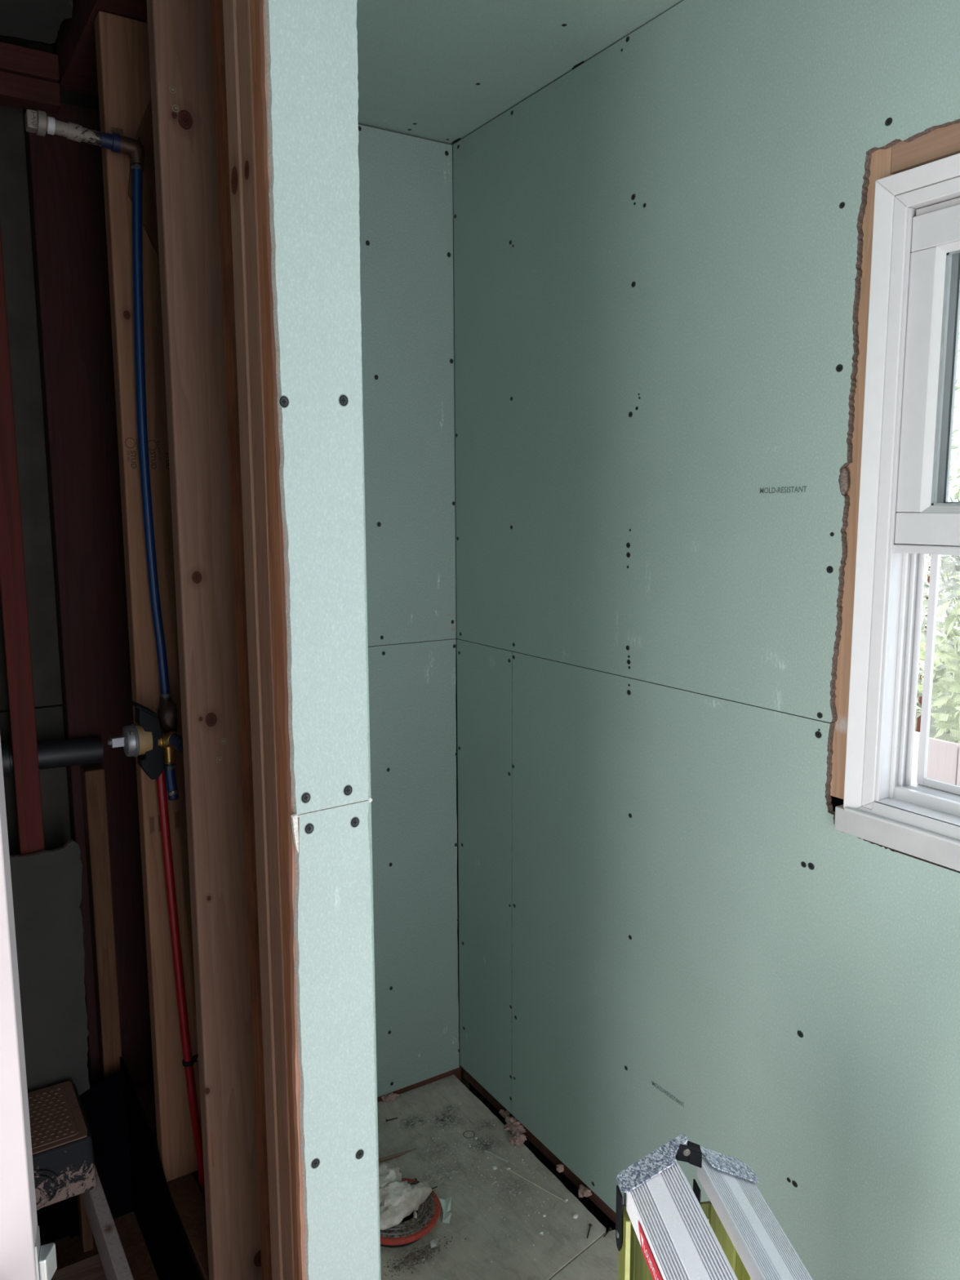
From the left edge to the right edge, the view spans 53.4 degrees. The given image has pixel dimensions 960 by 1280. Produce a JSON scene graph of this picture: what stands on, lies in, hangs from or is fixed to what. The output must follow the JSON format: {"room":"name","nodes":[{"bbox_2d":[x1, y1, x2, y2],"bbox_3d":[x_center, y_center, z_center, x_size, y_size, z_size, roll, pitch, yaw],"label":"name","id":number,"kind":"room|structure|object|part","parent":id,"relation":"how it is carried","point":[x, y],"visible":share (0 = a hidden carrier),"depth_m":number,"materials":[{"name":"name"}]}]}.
{"room":"building under construction","nodes":[
{"label":"building under construction","id":0,"kind":"room"},
{"bbox_2d":[55,0,381,1279],"bbox_3d":[-0.475,0.102,1.583,0.110,2.500,1.155,-5,10,-32],"label":"wall","id":1,"kind":"structure","parent":0,"point":[245,113],"depth_m":1.21,"materials":[{"name":"wood"}]},
{"bbox_3d":[-0.622,-1.109,1.622,0.085,0.112,0.650,-5,10,-32],"label":"plate","id":2,"kind":"part","parent":1,"relation":"part of","materials":[{"name":"brown wood"}]},
{"bbox_3d":[-0.174,-0.406,1.024,0.100,1.211,0.012,-5,10,-32],"label":"drywall panel","id":3,"kind":"part","parent":1,"relation":"part of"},
{"bbox_3d":[-0.172,0.800,1.194,0.096,1.226,0.012,-5,10,-32],"label":"drywall panel","id":4,"kind":"part","parent":1,"relation":"part of","materials":[{"name":"green paint"}]},
{"bbox_2d":[0,35,462,1279],"bbox_3d":[-0.770,0.147,1.486,2.525,2.760,1.293,-5,10,-32],"label":"wall","id":5,"kind":"structure","parent":0,"point":[65,664],"depth_m":2.02,"materials":[{"name":"brown wood"}]},
{"bbox_2d":[0,737,57,1279],"bbox_3d":[-0.644,0.469,0.665,0.624,2.008,0.105,-3,9,-20],"label":"door frame","id":6,"kind":"structure","parent":5,"relation":"in","point":[23,1256],"depth_m":0.78,"materials":[{"name":"white paint"}]},
{"bbox_3d":[-0.662,0.465,0.695,0.610,2.008,0.035,-3,9,-20],"label":"panel","id":7,"kind":"part","parent":6,"relation":"part of","materials":[{"name":"white paint"}]},
{"bbox_3d":[-0.375,0.533,0.812,0.002,0.057,0.025,-3,9,-20],"label":"plate","id":8,"kind":"part","parent":6,"relation":"part of","materials":[{"name":"metal"}]},
{"bbox_3d":[-1.260,-1.073,1.605,1.013,0.047,0.062,-5,10,-32],"label":"plate","id":9,"kind":"part","parent":5,"relation":"part of","materials":[{"name":"brown wood"}]},
{"bbox_3d":[-1.261,-1.027,1.615,1.014,0.043,0.055,-5,10,-32],"label":"plate","id":10,"kind":"part","parent":5,"relation":"part of","materials":[{"name":"brown wood"}]},
{"bbox_2d":[0,736,103,777],"bbox_3d":[-1.050,0.255,1.927,0.539,0.072,0.072,-5,10,-32],"label":"drain pipe","id":11,"kind":"object","parent":5,"relation":"attached to","point":[82,751],"visible":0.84,"depth_m":2.01,"materials":[{"name":"black plastic"}]},
{"bbox_2d":[24,109,144,165],"bbox_3d":[-0.642,-0.820,1.559,0.182,0.055,0.037,-6,10,-33],"label":"pipe","id":12,"kind":"object","parent":5,"relation":"attached to","point":[37,122],"visible":1,"depth_m":1.55,"materials":[{"name":"plastic"}]},
{"bbox_2d":[107,697,182,800],"bbox_3d":[-0.593,0.200,1.712,0.136,0.187,0.085,-3,8,-17],"label":"shower valve","id":13,"kind":"object","parent":5,"relation":"attached to","point":[156,748],"visible":0.99,"depth_m":1.69,"materials":[{"name":"silver metal"}]},
{"bbox_3d":[-0.635,0.178,1.673,0.023,0.017,0.016,-5,10,-32],"label":"stem","id":14,"kind":"part","parent":13,"relation":"part of","materials":[{"name":"grey metal"}]},
{"bbox_3d":[-0.603,0.172,1.707,0.035,0.129,0.076,-5,10,-32],"label":"guard plate","id":15,"kind":"part","parent":13,"relation":"part of","materials":[{"name":"black plastic"}]},
{"bbox_2d":[131,163,171,698],"bbox_3d":[-0.578,-0.346,1.663,0.034,0.914,0.023,-5,10,-32],"label":"pipe","id":16,"kind":"object","parent":13,"relation":"attached to","point":[137,169],"visible":1,"depth_m":1.65,"materials":[{"name":"plastic"}]},
{"bbox_2d":[156,768,204,1198],"bbox_3d":[-0.564,0.684,1.817,0.058,0.946,0.023,-7,10,-39],"label":"pipe","id":17,"kind":"object","parent":13,"relation":"attached to","point":[188,1061],"visible":0.75,"depth_m":1.80,"materials":[{"name":"red plastic"}]},
{"bbox_2d":[149,816,154,834],"bbox_3d":[-0.612,0.346,1.782,0.008,0.033,0.001,-5,10,-32],"label":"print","id":18,"kind":"object","parent":5,"relation":"attached to","point":[151,818],"depth_m":1.78,"materials":[{"name":"brown"}]},
{"bbox_2d":[174,812,179,828],"bbox_3d":[-0.574,0.342,1.806,0.008,0.033,0.001,-5,10,-32],"label":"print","id":19,"kind":"object","parent":5,"relation":"attached to","point":[176,814],"depth_m":1.81,"materials":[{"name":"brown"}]},
{"bbox_2d":[50,1074,618,1279],"bbox_3d":[-0.160,1.567,0.791,2.600,0.180,3.700,-5,10,-32],"label":"floor","id":20,"kind":"structure","parent":0,"point":[576,1256],"depth_m":2.14,"materials":[{"name":"grey concrete"}]},
{"bbox_2d":[9,839,89,1095],"bbox_3d":[-0.945,0.862,1.997,0.255,0.878,0.012,-5,10,-32],"label":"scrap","id":21,"kind":"object","parent":20,"relation":"on","point":[46,885],"visible":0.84,"depth_m":2.00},
{"bbox_2d":[50,1165,133,1279],"bbox_3d":[-0.809,1.226,1.661,0.363,0.254,0.730,-5,10,-32],"label":"step ladder","id":22,"kind":"object","parent":20,"relation":"on","point":[95,1215],"visible":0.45,"depth_m":1.78,"materials":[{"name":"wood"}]},
{"bbox_2d":[27,1080,97,1210],"bbox_3d":[-0.952,1.012,1.848,0.360,0.116,0.231,-5,10,-32],"label":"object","id":23,"kind":"object","parent":22,"relation":"on","point":[64,1162],"visible":0.52,"depth_m":1.84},
{"bbox_3d":[-0.845,1.218,2.037,0.020,0.165,0.040,-5,10,-32],"label":"leg","id":24,"kind":"part","parent":22,"relation":"part of","materials":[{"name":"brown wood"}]},
{"bbox_3d":[-0.667,1.131,1.738,0.024,0.089,0.730,-5,10,-32],"label":"rail","id":25,"kind":"part","parent":22,"relation":"part of","materials":[{"name":"grey metal"}]},
{"bbox_3d":[-0.925,1.384,1.536,1.122,0.018,1.253,-5,10,-32],"label":"panel","id":26,"kind":"part","parent":20,"relation":"part of","materials":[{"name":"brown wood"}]},
{"bbox_2d":[380,1092,399,1102],"bbox_3d":[-0.239,1.219,2.543,0.052,0.023,0.025,-5,10,-32],"label":"tuft","id":27,"kind":"object","parent":20,"relation":"on","point":[391,1096],"visible":1,"depth_m":2.54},
{"bbox_2d":[378,1147,417,1162],"bbox_3d":[-0.231,1.255,2.308,0.171,0.010,0.011,-4,9,-28],"label":"wood splinter","id":28,"kind":"object","parent":20,"relation":"on","point":[384,1158],"visible":0.57,"depth_m":2.31,"materials":[{"name":"brown wood"}]},
{"bbox_2d":[379,1177,439,1247],"bbox_3d":[-0.185,1.267,2.109,0.195,0.042,0.195,-5,10,-32],"label":"flange","id":29,"kind":"object","parent":20,"relation":"on","point":[410,1229],"visible":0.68,"depth_m":2.05,"materials":[{"name":"red plastic"}]},
{"bbox_2d":[378,1162,431,1230],"bbox_3d":[-0.206,1.222,2.101,0.154,0.071,0.160,4,9,26],"label":"rag","id":30,"kind":"object","parent":29,"relation":"on","point":[398,1199],"visible":0.75,"depth_m":2.08,"materials":[{"name":"white fabric"}]},
{"bbox_2d":[383,1236,466,1276],"bbox_3d":[-0.122,1.301,2.017,0.206,0.003,0.061,-5,10,-32],"label":"rust grit","id":31,"kind":"object","parent":20,"relation":"on","point":[428,1246],"visible":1,"depth_m":2.01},
{"bbox_2d":[430,1238,438,1248],"bbox_3d":[-0.099,1.291,2.043,0.016,0.007,0.024,2,8,15],"label":"paper scrap","id":32,"kind":"object","parent":20,"relation":"on","point":[433,1242],"visible":1,"depth_m":2.04,"materials":[{"name":"white paper"}]},
{"bbox_2d":[439,1195,451,1223],"bbox_3d":[-0.078,1.275,2.139,0.027,0.017,0.071,-1,8,-3],"label":"paper scrap","id":33,"kind":"object","parent":20,"relation":"on","point":[446,1204],"visible":1,"depth_m":2.14,"materials":[{"name":"paper"}]},
{"bbox_2d":[462,1130,475,1138],"bbox_3d":[-0.028,1.246,2.404,0.030,0.001,0.030,-5,10,-32],"label":"ring","id":34,"kind":"object","parent":20,"relation":"on","point":[466,1131],"visible":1,"depth_m":2.41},
{"bbox_2d":[382,1102,571,1279],"bbox_3d":[-0.094,1.270,2.236,0.445,0.003,0.621,-5,10,-32],"label":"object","id":35,"kind":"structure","parent":20,"relation":"on","point":[408,1102],"depth_m":2.26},
{"bbox_3d":[-0.176,1.299,2.111,0.766,0.020,0.831,-5,10,-32],"label":"panel","id":36,"kind":"part","parent":20,"relation":"part of","materials":[{"name":"grey concrete"}]},
{"bbox_2d":[484,1150,509,1163],"bbox_3d":[0.041,1.255,2.318,0.066,0.008,0.009,5,10,34],"label":"strip","id":37,"kind":"object","parent":20,"relation":"on","point":[490,1153],"visible":1,"depth_m":2.31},
{"bbox_2d":[498,1109,510,1118],"bbox_3d":[0.066,1.227,2.469,0.025,0.021,0.038,-5,10,-32],"label":"tuft","id":38,"kind":"object","parent":20,"relation":"on","point":[502,1112],"visible":0.94,"depth_m":2.46,"materials":[{"name":"pink fabric"}]},
{"bbox_2d":[503,1115,526,1135],"bbox_3d":[0.084,1.231,2.413,0.050,0.038,0.071,-5,10,-32],"label":"tuft","id":39,"kind":"object","parent":20,"relation":"on","point":[513,1125],"visible":0.98,"depth_m":2.40,"materials":[{"name":"pink fabric"}]},
{"bbox_2d":[508,1130,527,1146],"bbox_3d":[0.095,1.241,2.374,0.046,0.022,0.041,-5,10,-32],"label":"tuft","id":40,"kind":"object","parent":20,"relation":"on","point":[518,1139],"visible":1,"depth_m":2.37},
{"bbox_2d":[504,1166,566,1202],"bbox_3d":[0.127,1.269,2.225,0.178,0.003,0.004,7,11,40],"label":"straw","id":41,"kind":"object","parent":20,"relation":"on","point":[509,1170],"visible":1,"depth_m":2.22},
{"bbox_2d":[555,1164,564,1173],"bbox_3d":[0.190,1.256,2.270,0.019,0.020,0.021,-5,10,-32],"label":"tuft","id":42,"kind":"object","parent":20,"relation":"on","point":[560,1168],"visible":1,"depth_m":2.26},
{"bbox_2d":[572,1213,577,1218],"bbox_3d":[0.212,1.282,2.122,0.014,0.006,0.010,-5,10,-32],"label":"chip","id":43,"kind":"object","parent":20,"relation":"on","point":[575,1215],"visible":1,"depth_m":2.12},
{"bbox_3d":[0.667,1.482,0.798,0.777,0.020,2.610,-5,10,-32],"label":"panel","id":44,"kind":"part","parent":20,"relation":"part of","materials":[{"name":"grey concrete"}]},
{"bbox_2d":[577,1184,591,1197],"bbox_3d":[0.238,1.266,2.192,0.028,0.022,0.041,-5,10,-32],"label":"tuft","id":45,"kind":"object","parent":20,"relation":"on","point":[584,1191],"visible":1,"depth_m":2.18,"materials":[{"name":"pink"}]},
{"bbox_2d":[586,1223,591,1238],"bbox_3d":[0.236,1.287,2.078,0.008,0.008,0.038,3,9,21],"label":"screw","id":46,"kind":"object","parent":20,"relation":"on","point":[589,1224],"visible":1,"depth_m":2.08,"materials":[{"name":"black metal"}]},
{"bbox_2d":[615,1133,813,1279],"bbox_3d":[0.276,1.027,1.000,0.177,0.827,0.426,-1,8,-9],"label":"step ladder","id":47,"kind":"object","parent":20,"relation":"on","point":[664,1230],"visible":1,"depth_m":1.07,"materials":[{"name":"metal"}]},
{"bbox_3d":[0.202,1.036,1.175,0.066,0.736,0.029,-1,8,-8],"label":"rail","id":48,"kind":"part","parent":47,"relation":"part of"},
{"bbox_3d":[0.297,1.040,1.195,0.066,0.723,0.029,-1,8,-8],"label":"rail","id":49,"kind":"part","parent":47,"relation":"part of","materials":[{"name":"silver metal"}]},
{"bbox_2d":[0,0,684,145],"bbox_3d":[-0.162,-0.976,0.435,2.420,0.086,3.500,-5,10,-32],"label":"ceiling","id":50,"kind":"structure","parent":0,"point":[441,71],"depth_m":1.82,"materials":[{"name":"green paper"}]},
{"bbox_3d":[-0.946,-1.037,1.108,1.012,0.013,1.078,-5,10,-32],"label":"drywall panel","id":51,"kind":"part","parent":50,"relation":"part of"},
{"bbox_3d":[-0.346,-1.183,2.124,0.878,0.013,0.050,-5,10,-32],"label":"drywall panel","id":52,"kind":"part","parent":50,"relation":"part of","materials":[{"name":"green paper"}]},
{"bbox_3d":[0.532,-0.991,0.745,0.878,0.013,3.242,-5,10,-32],"label":"drywall panel","id":53,"kind":"part","parent":50,"relation":"part of","materials":[{"name":"green paper"}]},
{"bbox_2d":[357,124,461,1102],"bbox_3d":[-0.402,0.045,2.304,0.797,2.470,0.051,-5,10,-32],"label":"wall","id":54,"kind":"structure","parent":0,"point":[406,211],"depth_m":2.40,"materials":[{"name":"paper"}]},
{"bbox_3d":[-0.400,-0.572,2.198,0.784,1.209,0.013,-5,10,-32],"label":"drywall panel","id":55,"kind":"part","parent":54,"relation":"part of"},
{"bbox_3d":[-0.395,0.623,2.368,0.784,1.203,0.013,-5,10,-32],"label":"drywall panel","id":56,"kind":"part","parent":54,"relation":"part of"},
{"bbox_3d":[-0.401,1.222,2.477,0.797,0.090,0.037,-5,10,-32],"label":"plate","id":57,"kind":"part","parent":54,"relation":"part of","materials":[{"name":"brown wood"}]},
{"bbox_2d":[453,0,959,1279],"bbox_3d":[0.828,0.181,1.203,0.127,2.760,3.460,-5,10,-32],"label":"wall","id":58,"kind":"structure","parent":0,"point":[668,929],"depth_m":1.74,"materials":[{"name":"paper"}]},
{"bbox_3d":[0.016,0.604,2.463,0.013,1.195,0.258,-5,10,-32],"label":"drywall panel","id":59,"kind":"part","parent":58,"relation":"part of","materials":[{"name":"green paint"}]},
{"bbox_3d":[0.850,1.357,1.285,0.037,0.112,3.299,-5,10,-32],"label":"plate","id":60,"kind":"part","parent":58,"relation":"part of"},
{"bbox_3d":[0.817,-0.412,1.028,0.013,1.210,3.278,-5,10,-32],"label":"drywall panel","id":61,"kind":"part","parent":58,"relation":"part of","materials":[{"name":"green paint"}]},
{"bbox_3d":[0.890,0.795,1.089,0.013,1.195,3.020,-5,10,-32],"label":"drywall panel","id":62,"kind":"part","parent":58,"relation":"part of","materials":[{"name":"green paint"}]},
{"bbox_2d":[834,804,959,871],"bbox_3d":[0.807,0.331,1.143,0.025,0.041,0.886,-5,10,-32],"label":"trim","id":63,"kind":"structure","parent":58,"relation":"attached to","point":[944,851],"depth_m":1.41,"materials":[{"name":"white plastic"}]},
{"bbox_2d":[843,153,959,839],"bbox_3d":[0.841,-0.145,1.104,0.108,0.946,0.852,-5,10,-32],"label":"window","id":64,"kind":"structure","parent":58,"relation":"in","point":[906,513],"depth_m":1.40,"materials":[{"name":"white plastic"}]},
{"bbox_3d":[0.825,-0.122,1.097,0.025,0.046,0.760,-5,10,-32],"label":"rail","id":65,"kind":"part","parent":64,"relation":"part of","materials":[{"name":"white plastic"}]},
{"bbox_3d":[0.824,-0.531,1.040,0.025,0.048,0.760,-5,10,-32],"label":"sash","id":66,"kind":"part","parent":64,"relation":"part of","materials":[{"name":"white plastic"}]},
{"bbox_3d":[0.882,0.073,1.161,0.008,0.394,0.735,-5,10,-32],"label":"screen frame","id":67,"kind":"part","parent":64,"relation":"part of","materials":[{"name":"white plastic"}]},
{"label":"outside","id":68,"kind":"structure","parent":0,"visible":0},
{"bbox_2d":[914,638,959,742],"bbox_3d":[3.818,0.906,9.856,13.800,0.050,20.000,-5,10,-32],"label":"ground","id":69,"kind":"structure","parent":68,"point":[934,719],"depth_m":9.91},
{"bbox_2d":[911,731,959,786],"bbox_3d":[1.629,1.047,3.588,0.060,1.430,5.800,-5,10,-32],"label":"fence","id":70,"kind":"object","parent":69,"relation":"on","point":[917,735],"visible":0.02,"depth_m":3.42,"materials":[{"name":"brown wood"}]},
{"bbox_2d":[915,554,959,717],"bbox_3d":[2.086,0.288,5.518,1.414,2.408,1.623,-5,10,-32],"label":"shrub","id":71,"kind":"object","parent":69,"relation":"on","point":[927,561],"visible":0.04,"depth_m":5.11,"materials":[{"name":"green plant"}]},
{"bbox_2d":[915,326,959,732],"bbox_3d":[3.407,-0.825,7.225,2.208,4.122,2.608,-5,10,-32],"label":"tree","id":72,"kind":"object","parent":69,"relation":"on","point":[918,719],"visible":0.02,"depth_m":7.31,"materials":[{"name":"green plant"}]},
{"bbox_3d":[3.426,-0.170,7.305,0.069,2.800,0.055,-2,8,-10],"label":"stem","id":73,"kind":"part","parent":72,"relation":"part of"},
{"bbox_2d":[917,582,959,743],"bbox_3d":[2.374,0.646,3.773,1.267,2.186,1.282,-5,10,-32],"label":"shrub","id":74,"kind":"object","parent":69,"relation":"on","point":[922,645],"visible":0.45,"depth_m":3.84,"materials":[{"name":"green plant"}]}
]}

